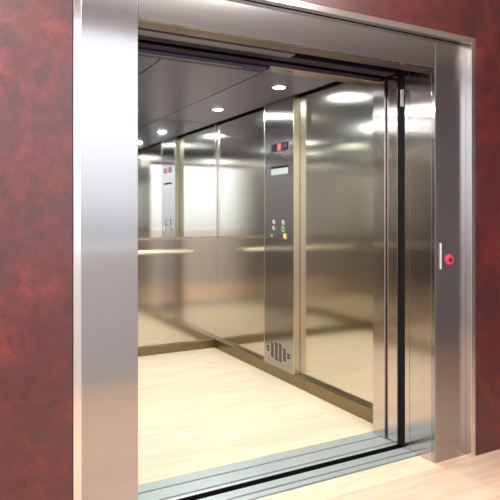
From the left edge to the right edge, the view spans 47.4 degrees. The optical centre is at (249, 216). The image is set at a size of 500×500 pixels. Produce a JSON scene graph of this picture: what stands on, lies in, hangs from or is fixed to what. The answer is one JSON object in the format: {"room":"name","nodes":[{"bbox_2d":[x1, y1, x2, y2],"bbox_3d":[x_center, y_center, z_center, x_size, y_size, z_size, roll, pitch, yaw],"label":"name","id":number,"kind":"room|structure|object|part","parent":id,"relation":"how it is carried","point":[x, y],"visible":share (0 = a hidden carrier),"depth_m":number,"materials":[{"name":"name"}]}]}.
{"room":"elevator lobby","nodes":[
{"label":"elevator lobby","id":0,"kind":"room"},
{"bbox_2d":[138,117,216,346],"bbox_3d":[-1.199,0.170,5.317,2.010,2.280,0.030,0,0,-28],"label":"wall","id":1,"kind":"structure","parent":0,"point":[177,293],"depth_m":5.57,"materials":[{"name":"metal"}]},
{"bbox_2d":[138,250,194,254],"bbox_3d":[-1.171,0.338,5.260,1.405,0.041,0.096,0,0,-28],"label":"handrail","id":2,"kind":"object","parent":1,"relation":"attached to","point":[159,251],"visible":0.41,"depth_m":5.41,"materials":[{"name":"metal"}]},
{"bbox_2d":[138,339,213,356],"bbox_3d":[-1.185,1.270,5.290,1.858,0.080,0.029,0,0,-28],"label":"baseboard","id":3,"kind":"structure","parent":1,"relation":"attached to","point":[203,344],"depth_m":5.52,"materials":[{"name":"wood"}]},
{"bbox_2d":[138,117,217,239],"bbox_3d":[-1.188,-0.360,5.297,1.947,1.156,0.015,0,0,-28],"label":"wall mirror","id":4,"kind":"object","parent":1,"relation":"attached to","point":[178,160],"visible":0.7,"depth_m":5.55,"materials":[{"name":"clear glass"}]},
{"bbox_3d":[-1.188,0.207,5.296,1.946,0.022,0.015,0,0,-28],"label":"rail","id":5,"kind":"part","parent":4,"relation":"part of","materials":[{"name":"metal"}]},
{"bbox_2d":[138,56,334,123],"bbox_3d":[-0.589,-0.946,4.184,1.860,0.012,2.537,0,0,-28],"label":"ceiling","id":6,"kind":"structure","parent":0,"point":[167,89],"depth_m":4.24,"materials":[{"name":"grey paint"}]},
{"bbox_2d":[211,108,223,110],"bbox_3d":[-0.280,-0.936,4.971,0.116,0.008,0.116,0,0,-28],"label":"recessed light","id":7,"kind":"object","parent":6,"relation":"in","point":[213,109],"visible":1,"depth_m":4.95,"materials":[{"name":"metal"}]},
{"bbox_2d":[271,85,286,88],"bbox_3d":[0.211,-0.936,4.123,0.116,0.008,0.116,0,0,-28],"label":"recessed light","id":8,"kind":"object","parent":6,"relation":"in","point":[275,86],"visible":1,"depth_m":4.10,"materials":[{"name":"metal"}]},
{"bbox_2d":[0,0,499,499],"bbox_3d":[0.423,-0.040,2.800,8.600,3.200,0.200,0,0,-28],"label":"wall","id":9,"kind":"structure","parent":0,"point":[36,36],"depth_m":2.07,"materials":[{"name":"red paint"}]},
{"bbox_2d":[73,0,474,499],"bbox_3d":[0.238,0.166,2.710,2.143,2.288,0.224,0,0,-28],"label":"portal","id":10,"kind":"object","parent":9,"relation":"attached to","point":[105,32],"visible":0.98,"depth_m":2.48,"materials":[{"name":"metal"}]},
{"bbox_3d":[-0.653,0.166,2.138,0.031,2.288,0.062,0,0,-28],"label":"trim moulding","id":11,"kind":"part","parent":10,"relation":"part of","materials":[{"name":"metal"}]},
{"bbox_3d":[-0.548,0.183,2.218,0.224,2.254,0.025,0,0,-28],"label":"post","id":12,"kind":"part","parent":10,"relation":"part of","materials":[{"name":"metal"}]},
{"bbox_2d":[138,27,295,57],"bbox_3d":[-0.151,-0.874,2.623,0.839,0.152,0.102,0,0,-28],"label":"door track","id":13,"kind":"object","parent":10,"relation":"attached to","point":[141,31],"visible":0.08,"depth_m":2.62,"materials":[{"name":"grey metal"}]},
{"bbox_3d":[0.264,-0.867,2.655,1.617,0.154,0.025,0,0,-28],"label":"header panel","id":14,"kind":"part","parent":10,"relation":"part of","materials":[{"name":"metal"}]},
{"bbox_3d":[0.277,-0.963,2.639,2.081,0.031,0.062,0,0,-28],"label":"trim moulding","id":15,"kind":"part","parent":10,"relation":"part of","materials":[{"name":"metal"}]},
{"bbox_2d":[405,71,416,448],"bbox_3d":[1.237,0.214,3.402,0.797,2.188,0.038,0,0,-28],"label":"elevator door","id":16,"kind":"structure","parent":10,"relation":"attached to","point":[408,74],"depth_m":3.21,"materials":[{"name":"metal"}]},
{"bbox_2d":[398,71,404,446],"bbox_3d":[0.876,0.239,3.263,0.046,2.138,0.056,0,0,-28],"label":"seal","id":17,"kind":"object","parent":16,"relation":"attached to","point":[401,75],"visible":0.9,"depth_m":3.26,"materials":[{"name":"black rubber"}]},
{"bbox_2d":[439,240,455,270],"bbox_3d":[1.069,0.207,3.065,0.122,0.165,0.016,0,0,-28],"label":"panel","id":18,"kind":"object","parent":10,"relation":"attached to","point":[447,248],"visible":1,"depth_m":3.06,"materials":[{"name":"metal"}]},
{"bbox_3d":[1.080,0.183,3.094,0.234,2.254,0.025,0,0,-28],"label":"post","id":19,"kind":"part","parent":10,"relation":"part of","materials":[{"name":"metal"}]},
{"bbox_3d":[1.206,0.166,3.139,0.031,2.288,0.062,0,0,-28],"label":"trim moulding","id":20,"kind":"part","parent":10,"relation":"part of","materials":[{"name":"metal"}]},
{"bbox_2d":[197,447,421,499],"bbox_3d":[0.184,1.389,2.802,1.660,0.161,0.132,0,0,-28],"label":"door sill","id":21,"kind":"structure","parent":9,"relation":"attached to","point":[258,491],"depth_m":2.88,"materials":[{"name":"silver metal"}]},
{"bbox_2d":[387,73,397,442],"bbox_3d":[1.179,0.214,3.512,0.796,2.188,0.086,0,0,-28],"label":"elevator door","id":22,"kind":"structure","parent":9,"relation":"in","point":[392,81],"depth_m":3.31,"materials":[{"name":"metal"}]},
{"bbox_2d":[138,348,372,485],"bbox_3d":[-0.593,1.340,4.192,1.950,0.060,2.525,0,0,-28],"label":"floor","id":23,"kind":"structure","parent":0,"point":[199,410],"depth_m":3.72,"materials":[{"name":"brown wood"}]},
{"bbox_2d":[138,39,404,438],"bbox_3d":[0.041,0.170,3.013,2.010,2.280,0.103,0,0,-28],"label":"wall","id":24,"kind":"structure","parent":0,"point":[379,83],"depth_m":3.37,"materials":[{"name":"metal"}]},
{"bbox_2d":[138,35,396,76],"bbox_3d":[0.091,-0.861,2.973,1.598,0.179,0.199,0,0,-28],"label":"door track","id":25,"kind":"object","parent":24,"relation":"attached to","point":[299,58],"visible":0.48,"depth_m":2.91,"materials":[{"name":"black"}]},
{"bbox_2d":[138,432,402,499],"bbox_3d":[0.059,1.389,2.981,1.950,0.161,0.222,0,0,-28],"label":"door sill","id":26,"kind":"structure","parent":24,"relation":"attached to","point":[210,482],"depth_m":2.97,"materials":[{"name":"silver metal"}]},
{"bbox_2d":[217,81,372,406],"bbox_3d":[0.284,0.170,4.651,0.030,2.280,2.550,0,0,-28],"label":"wall","id":27,"kind":"structure","parent":0,"point":[336,118],"depth_m":4.20,"materials":[{"name":"metal"}]},
{"bbox_2d":[264,96,299,374],"bbox_3d":[0.247,0.142,4.614,0.067,2.156,0.466,0,0,-28],"label":"control panel","id":28,"kind":"object","parent":27,"relation":"attached to","point":[282,117],"visible":1,"depth_m":4.55,"materials":[{"name":"metal"}]},
{"bbox_3d":[0.236,-0.367,4.590,0.004,0.050,0.256,0,0,-28],"label":"information plate","id":29,"kind":"part","parent":28,"relation":"part of","materials":[{"name":"grey plastic"}]},
{"bbox_2d":[213,338,372,423],"bbox_3d":[0.251,1.266,4.633,0.044,0.088,2.548,0,0,-28],"label":"baseboard","id":30,"kind":"structure","parent":27,"relation":"attached to","point":[349,404],"depth_m":4.28,"materials":[{"name":"wood"}]},
{"bbox_2d":[257,456,440,499],"bbox_3d":[0.253,1.435,2.674,1.620,0.250,0.155,0,0,-28],"label":"floor","id":31,"kind":"structure","parent":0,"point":[347,484],"depth_m":2.82,"materials":[{"name":"brown wood"}]},
{"bbox_2d":[328,449,499,499],"bbox_3d":[1.014,1.435,1.702,8.600,0.250,2.435,0,0,-28],"label":"floor","id":32,"kind":"structure","parent":0,"point":[465,477],"depth_m":2.78,"materials":[{"name":"brown wood"}]}
]}

